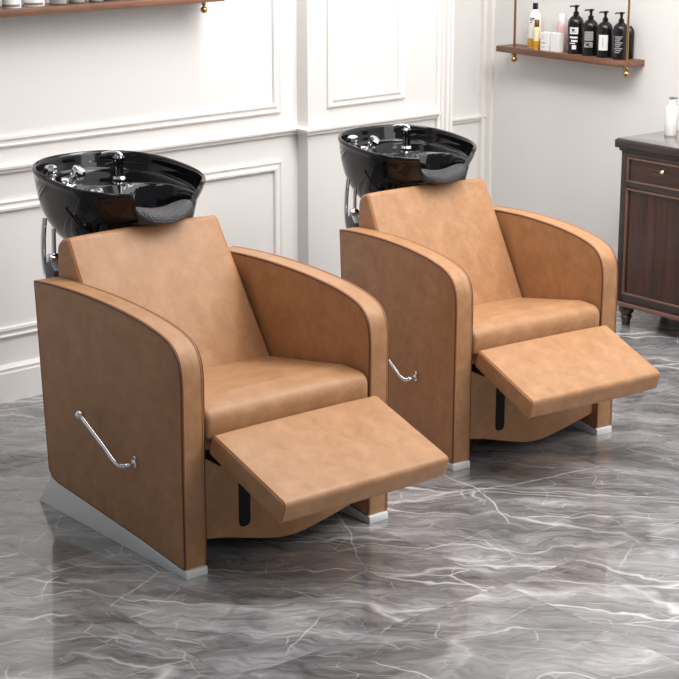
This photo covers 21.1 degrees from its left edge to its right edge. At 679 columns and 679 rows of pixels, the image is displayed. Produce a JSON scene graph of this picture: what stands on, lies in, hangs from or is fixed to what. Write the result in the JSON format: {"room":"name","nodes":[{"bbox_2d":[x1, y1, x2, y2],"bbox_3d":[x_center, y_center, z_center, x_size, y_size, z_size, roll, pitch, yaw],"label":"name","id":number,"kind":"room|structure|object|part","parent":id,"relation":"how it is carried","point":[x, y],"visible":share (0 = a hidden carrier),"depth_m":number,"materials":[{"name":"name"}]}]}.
{"room":"salon","nodes":[
{"label":"salon","id":0,"kind":"room"},
{"bbox_2d":[0,0,297,364],"bbox_3d":[-2.033,-1.053,4.973,4.875,3.000,0.150,-13,20,-39],"label":"wall","id":1,"kind":"structure","parent":0,"point":[86,68],"depth_m":6.15,"materials":[{"name":"white paint"}]},
{"bbox_2d":[0,357,42,403],"bbox_3d":[-1.723,0.300,5.472,5.495,0.124,0.080,-13,20,-39],"label":"baseboard","id":2,"kind":"structure","parent":1,"relation":"attached to","point":[21,379],"depth_m":6.05,"materials":[{"name":"white paint"}]},
{"bbox_2d":[0,0,224,17],"bbox_3d":[-1.143,-1.284,5.514,1.885,0.688,0.130,-13,20,-39],"label":"wall shelf","id":3,"kind":"object","parent":1,"relation":"attached to","point":[121,4],"visible":1,"depth_m":5.81,"materials":[{"name":"brown wood"}]},
{"bbox_2d":[2,0,20,8],"bbox_3d":[-1.025,-1.082,5.678,0.060,0.092,0.060,-12,20,-38],"label":"jar","id":4,"kind":"object","parent":3,"relation":"on","point":[10,4],"visible":1,"depth_m":5.66,"materials":[{"name":"white plastic"}]},
{"bbox_2d":[24,0,44,6],"bbox_3d":[-0.965,-1.099,5.739,0.066,0.092,0.066,-12,20,-38],"label":"jar","id":5,"kind":"object","parent":3,"relation":"on","point":[29,3],"visible":1,"depth_m":5.72,"materials":[{"name":"white plastic"}]},
{"bbox_2d":[49,0,67,4],"bbox_3d":[-0.895,-1.122,5.784,0.058,0.112,0.058,-12,20,-38],"label":"bottle","id":6,"kind":"object","parent":3,"relation":"on","point":[51,2],"visible":1,"depth_m":5.77,"materials":[{"name":"white plastic"}]},
{"bbox_2d":[69,0,85,2],"bbox_3d":[-0.843,-1.137,5.837,0.054,0.112,0.054,-12,20,-38],"label":"bottle","id":7,"kind":"object","parent":3,"relation":"on","point":[70,1],"visible":1,"depth_m":5.83,"materials":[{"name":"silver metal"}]},
{"bbox_2d":[89,0,103,1],"bbox_3d":[-0.787,-1.147,5.874,0.048,0.112,0.048,-12,20,-38],"label":"bottle","id":8,"kind":"object","parent":3,"relation":"on","point":[89,0],"visible":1,"depth_m":5.87,"materials":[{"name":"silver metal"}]},
{"bbox_2d":[0,0,281,147],"bbox_3d":[-1.261,-1.370,5.464,2.775,1.655,0.015,-13,20,-39],"label":"trim","id":9,"kind":"structure","parent":1,"relation":"attached to","point":[275,106],"depth_m":6.28,"materials":[{"name":"white paint"}]},
{"bbox_2d":[0,160,282,338],"bbox_3d":[-1.261,-0.187,5.796,2.775,0.457,0.015,-13,20,-39],"label":"trim","id":10,"kind":"structure","parent":1,"relation":"attached to","point":[275,166],"depth_m":6.49,"materials":[{"name":"white paint"}]},
{"bbox_2d":[0,110,440,173],"bbox_3d":[-1.721,-0.386,5.277,5.495,0.030,0.087,-13,20,-39],"label":"trim","id":11,"kind":"structure","parent":1,"relation":"attached to","point":[337,127],"depth_m":6.50,"materials":[{"name":"white paint"}]},
{"bbox_2d":[0,305,678,678],"bbox_3d":[0.192,1.019,3.324,9.200,0.100,9.200,-12,20,-38],"label":"floor","id":12,"kind":"structure","parent":0,"point":[556,555],"depth_m":4.59,"materials":[{"name":"grey stone"}]},
{"bbox_2d":[32,150,448,579],"bbox_3d":[-0.401,0.029,4.970,0.726,0.918,1.440,-12,20,-38],"label":"chair","id":13,"kind":"object","parent":12,"relation":"on","point":[197,388],"visible":1,"depth_m":4.83,"materials":[{"name":"leather"}]},
{"bbox_3d":[-0.805,-0.226,5.107,0.030,0.032,0.037,10,19,33],"label":"tilt knob","id":14,"kind":"part","parent":13,"relation":"part of","materials":[{"name":"silver metal"}]},
{"bbox_3d":[-0.685,0.200,4.805,0.027,0.027,0.027,-12,20,-38],"label":"knob","id":15,"kind":"part","parent":13,"relation":"part of","materials":[{"name":"silver metal"}]},
{"bbox_3d":[-0.614,0.268,4.740,0.210,0.101,0.042,13,20,39],"label":"recline lever","id":16,"kind":"part","parent":13,"relation":"part of","materials":[{"name":"silver metal"}]},
{"bbox_2d":[32,150,205,238],"bbox_3d":[-0.629,-0.369,5.269,0.450,0.315,0.537,-12,20,-38],"label":"basin","id":17,"kind":"object","parent":13,"relation":"in","point":[95,194],"depth_m":5.20,"materials":[{"name":"black ceramic"}]},
{"bbox_3d":[-0.584,0.203,4.794,0.070,0.634,0.701,-12,20,-38],"label":"armrest","id":18,"kind":"part","parent":13,"relation":"part of","materials":[{"name":"leather"}]},
{"bbox_3d":[-0.481,-0.096,5.078,0.532,0.428,0.298,-12,20,-38],"label":"backrest","id":19,"kind":"part","parent":13,"relation":"part of","materials":[{"name":"leather"}]},
{"bbox_3d":[-0.151,0.352,4.784,0.534,0.348,0.030,-12,20,-38],"label":"panel","id":20,"kind":"part","parent":13,"relation":"part of","materials":[{"name":"leather"}]},
{"bbox_3d":[-0.326,0.130,4.944,0.530,0.143,0.645,-12,20,-38],"label":"seat","id":21,"kind":"part","parent":13,"relation":"part of","materials":[{"name":"leather"}]},
{"bbox_3d":[-0.115,0.099,5.163,0.070,0.634,0.701,-12,20,-38],"label":"armrest","id":22,"kind":"part","parent":13,"relation":"part of","materials":[{"name":"leather"}]},
{"bbox_2d":[338,124,659,470],"bbox_3d":[0.385,-0.159,5.690,0.685,0.891,1.202,-11,19,-34],"label":"chair","id":23,"kind":"object","parent":12,"relation":"on","point":[502,320],"visible":0.96,"depth_m":5.55,"materials":[{"name":"leather"}]},
{"bbox_3d":[0.044,-0.403,5.810,0.025,0.031,0.035,13,20,38],"label":"tilt knob","id":24,"kind":"part","parent":23,"relation":"part of","materials":[{"name":"silver metal"}]},
{"bbox_3d":[0.160,0.065,5.496,0.176,0.098,0.039,14,21,41],"label":"recline lever","id":25,"kind":"part","parent":23,"relation":"part of","materials":[{"name":"silver metal"}]},
{"bbox_3d":[0.195,0.003,5.543,0.066,0.615,0.586,-11,19,-34],"label":"armrest","id":26,"kind":"part","parent":23,"relation":"part of","materials":[{"name":"leather"}]},
{"bbox_2d":[338,124,476,198],"bbox_3d":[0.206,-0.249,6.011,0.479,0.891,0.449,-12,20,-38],"label":"basin","id":27,"kind":"object","parent":23,"relation":"in","point":[390,161],"depth_m":5.86,"materials":[{"name":"black ceramic"}]},
{"bbox_3d":[0.329,-0.277,5.783,0.502,0.415,0.249,-11,19,-34],"label":"backrest","id":28,"kind":"part","parent":23,"relation":"part of","materials":[{"name":"leather"}]},
{"bbox_3d":[0.578,0.148,5.532,0.504,0.338,0.025,-11,19,-34],"label":"panel","id":29,"kind":"part","parent":23,"relation":"part of","materials":[{"name":"leather"}]},
{"bbox_3d":[0.446,-0.062,5.669,0.500,0.138,0.539,-11,19,-34],"label":"seat","id":30,"kind":"part","parent":23,"relation":"part of","materials":[{"name":"leather"}]},
{"bbox_3d":[0.663,-0.085,5.858,0.066,0.615,0.586,-11,19,-34],"label":"armrest","id":31,"kind":"part","parent":23,"relation":"part of","materials":[{"name":"leather"}]},
{"bbox_2d":[615,130,678,325],"bbox_3d":[1.449,-0.334,6.634,0.327,0.718,0.952,-12,20,-38],"label":"base cabinet","id":32,"kind":"object","parent":12,"relation":"on","point":[648,237],"visible":0.98,"depth_m":6.76,"materials":[{"name":"brown wood"}]},
{"bbox_3d":[1.452,-0.652,6.547,0.319,0.050,0.952,-12,20,-38],"label":"moulding","id":33,"kind":"part","parent":32,"relation":"part of","materials":[{"name":"brown wood"}]},
{"bbox_3d":[1.212,-0.331,6.722,0.014,0.408,0.403,-12,20,-38],"label":"door","id":34,"kind":"part","parent":32,"relation":"part of","materials":[{"name":"brown wood"}]},
{"bbox_3d":[1.211,-0.595,6.647,0.016,0.093,0.403,-12,20,-38],"label":"drawer","id":35,"kind":"part","parent":32,"relation":"part of","materials":[{"name":"brown wood"}]},
{"bbox_2d":[664,97,677,135],"bbox_3d":[1.248,-0.841,6.844,0.048,0.143,0.048,-12,20,-38],"label":"pump bottle","id":36,"kind":"object","parent":32,"relation":"on","point":[671,111],"visible":1,"depth_m":6.83,"materials":[{"name":"white plastic"}]},
{"bbox_2d":[296,0,435,277],"bbox_3d":[0.081,-1.535,6.691,0.697,3.000,0.210,-13,20,-39],"label":"wall","id":37,"kind":"structure","parent":0,"point":[366,30],"depth_m":6.71,"materials":[{"name":"white paint"}]},
{"bbox_2d":[327,0,405,107],"bbox_3d":[0.102,-1.670,6.519,0.380,1.648,0.015,-13,20,-39],"label":"trim","id":38,"kind":"structure","parent":37,"relation":"attached to","point":[399,92],"depth_m":6.71,"materials":[{"name":"white paint"}]},
{"bbox_2d":[435,0,453,131],"bbox_3d":[0.400,-1.567,6.805,0.067,3.000,0.030,-12,20,-38],"label":"trim","id":39,"kind":"structure","parent":37,"relation":"attached to","point":[444,8],"depth_m":6.94,"materials":[{"name":"white paint"}]},
{"bbox_2d":[452,0,480,178],"bbox_3d":[0.336,-1.738,7.415,0.950,3.000,0.130,-12,20,-38],"label":"wall","id":40,"kind":"structure","parent":0,"point":[467,13],"depth_m":7.66,"materials":[{"name":"white paint"}]},
{"bbox_2d":[452,114,486,124],"bbox_3d":[0.364,-0.893,7.574,0.700,0.027,0.022,-12,20,-38],"label":"trim","id":41,"kind":"structure","parent":40,"relation":"attached to","point":[472,118],"depth_m":7.71,"materials":[{"name":"white paint"}]},
{"bbox_2d":[477,0,494,197],"bbox_3d":[0.624,-1.772,7.535,0.045,3.000,0.040,-12,20,-38],"label":"trim","id":42,"kind":"structure","parent":40,"relation":"attached to","point":[487,29],"depth_m":7.73,"materials":[{"name":"white paint"}]},
{"bbox_2d":[491,0,678,258],"bbox_3d":[2.882,-1.067,5.022,0.150,3.000,7.200,-12,20,-38],"label":"wall","id":43,"kind":"structure","parent":0,"point":[557,124],"depth_m":7.41,"materials":[{"name":"white paint"}]},
{"bbox_2d":[496,0,644,77],"bbox_3d":[0.918,-1.433,7.202,0.112,0.713,0.721,-12,20,-38],"label":"wall shelf","id":44,"kind":"object","parent":43,"relation":"attached to","point":[514,48],"visible":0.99,"depth_m":7.20,"materials":[{"name":"brown wood"}]},
{"bbox_3d":[0.716,-1.496,7.372,0.009,0.682,0.009,-12,20,-38],"label":"rod","id":45,"kind":"part","parent":44,"relation":"part of","materials":[{"name":"gold metal"}]},
{"bbox_2d":[527,3,541,47],"bbox_3d":[0.796,-1.280,7.417,0.058,0.181,0.057,-12,20,-38],"label":"shampoo bottle","id":46,"kind":"object","parent":44,"relation":"on","point":[534,14],"visible":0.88,"depth_m":7.40,"materials":[{"name":"white plastic"}]},
{"bbox_2d":[533,19,539,49],"bbox_3d":[0.798,-1.235,7.370,0.025,0.120,0.025,-12,20,-38],"label":"bottle","id":47,"kind":"object","parent":44,"relation":"on","point":[536,41],"visible":1,"depth_m":7.36,"materials":[{"name":"beige plastic"}]},
{"bbox_2d":[540,32,550,50],"bbox_3d":[0.837,-1.202,7.337,0.029,0.073,0.049,-11,19,-35],"label":"carton","id":48,"kind":"object","parent":44,"relation":"on","point":[545,36],"visible":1,"depth_m":7.32,"materials":[{"name":"white cardboard"}]},
{"bbox_2d":[550,32,563,52],"bbox_3d":[0.871,-1.192,7.296,0.028,0.076,0.049,-11,19,-35],"label":"carton","id":49,"kind":"object","parent":44,"relation":"on","point":[556,38],"visible":1,"depth_m":7.28,"materials":[{"name":"white cardboard"}]},
{"bbox_2d":[557,14,566,50],"bbox_3d":[0.895,-1.238,7.332,0.041,0.145,0.041,-12,20,-38],"label":"lotion bottle","id":50,"kind":"object","parent":44,"relation":"on","point":[561,27],"visible":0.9,"depth_m":7.31,"materials":[{"name":"pink plastic"}]},
{"bbox_2d":[567,5,583,53],"bbox_3d":[0.938,-1.232,7.229,0.064,0.191,0.064,-12,20,-38],"label":"pump bottle","id":51,"kind":"object","parent":44,"relation":"on","point":[575,22],"visible":0.99,"depth_m":7.21,"materials":[{"name":"black plastic"}]},
{"bbox_2d":[582,9,597,55],"bbox_3d":[0.988,-1.211,7.170,0.062,0.181,0.061,-12,20,-38],"label":"pump bottle","id":52,"kind":"object","parent":44,"relation":"on","point":[589,37],"visible":1,"depth_m":7.15,"materials":[{"name":"black plastic"}]},
{"bbox_2d":[596,11,612,57],"bbox_3d":[1.037,-1.194,7.114,0.062,0.179,0.061,-12,20,-38],"label":"pump bottle","id":53,"kind":"object","parent":44,"relation":"on","point":[605,28],"visible":1,"depth_m":7.09,"materials":[{"name":"black plastic"}]},
{"bbox_2d":[612,12,626,59],"bbox_3d":[1.089,-1.178,7.051,0.062,0.181,0.061,-12,20,-38],"label":"pump bottle","id":54,"kind":"object","parent":44,"relation":"on","point":[620,29],"visible":0.94,"depth_m":7.03,"materials":[{"name":"black plastic"}]},
{"bbox_3d":[1.105,-1.368,6.914,0.009,0.682,0.009,-12,20,-38],"label":"rod","id":55,"kind":"part","parent":44,"relation":"part of","materials":[{"name":"gold metal"}]},
{"bbox_2d":[628,26,633,58],"bbox_3d":[1.126,-1.156,7.077,0.038,0.126,0.038,-12,20,-38],"label":"bottle","id":56,"kind":"object","parent":44,"relation":"on","point":[631,29],"visible":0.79,"depth_m":7.06,"materials":[{"name":"black plastic"}]}
]}

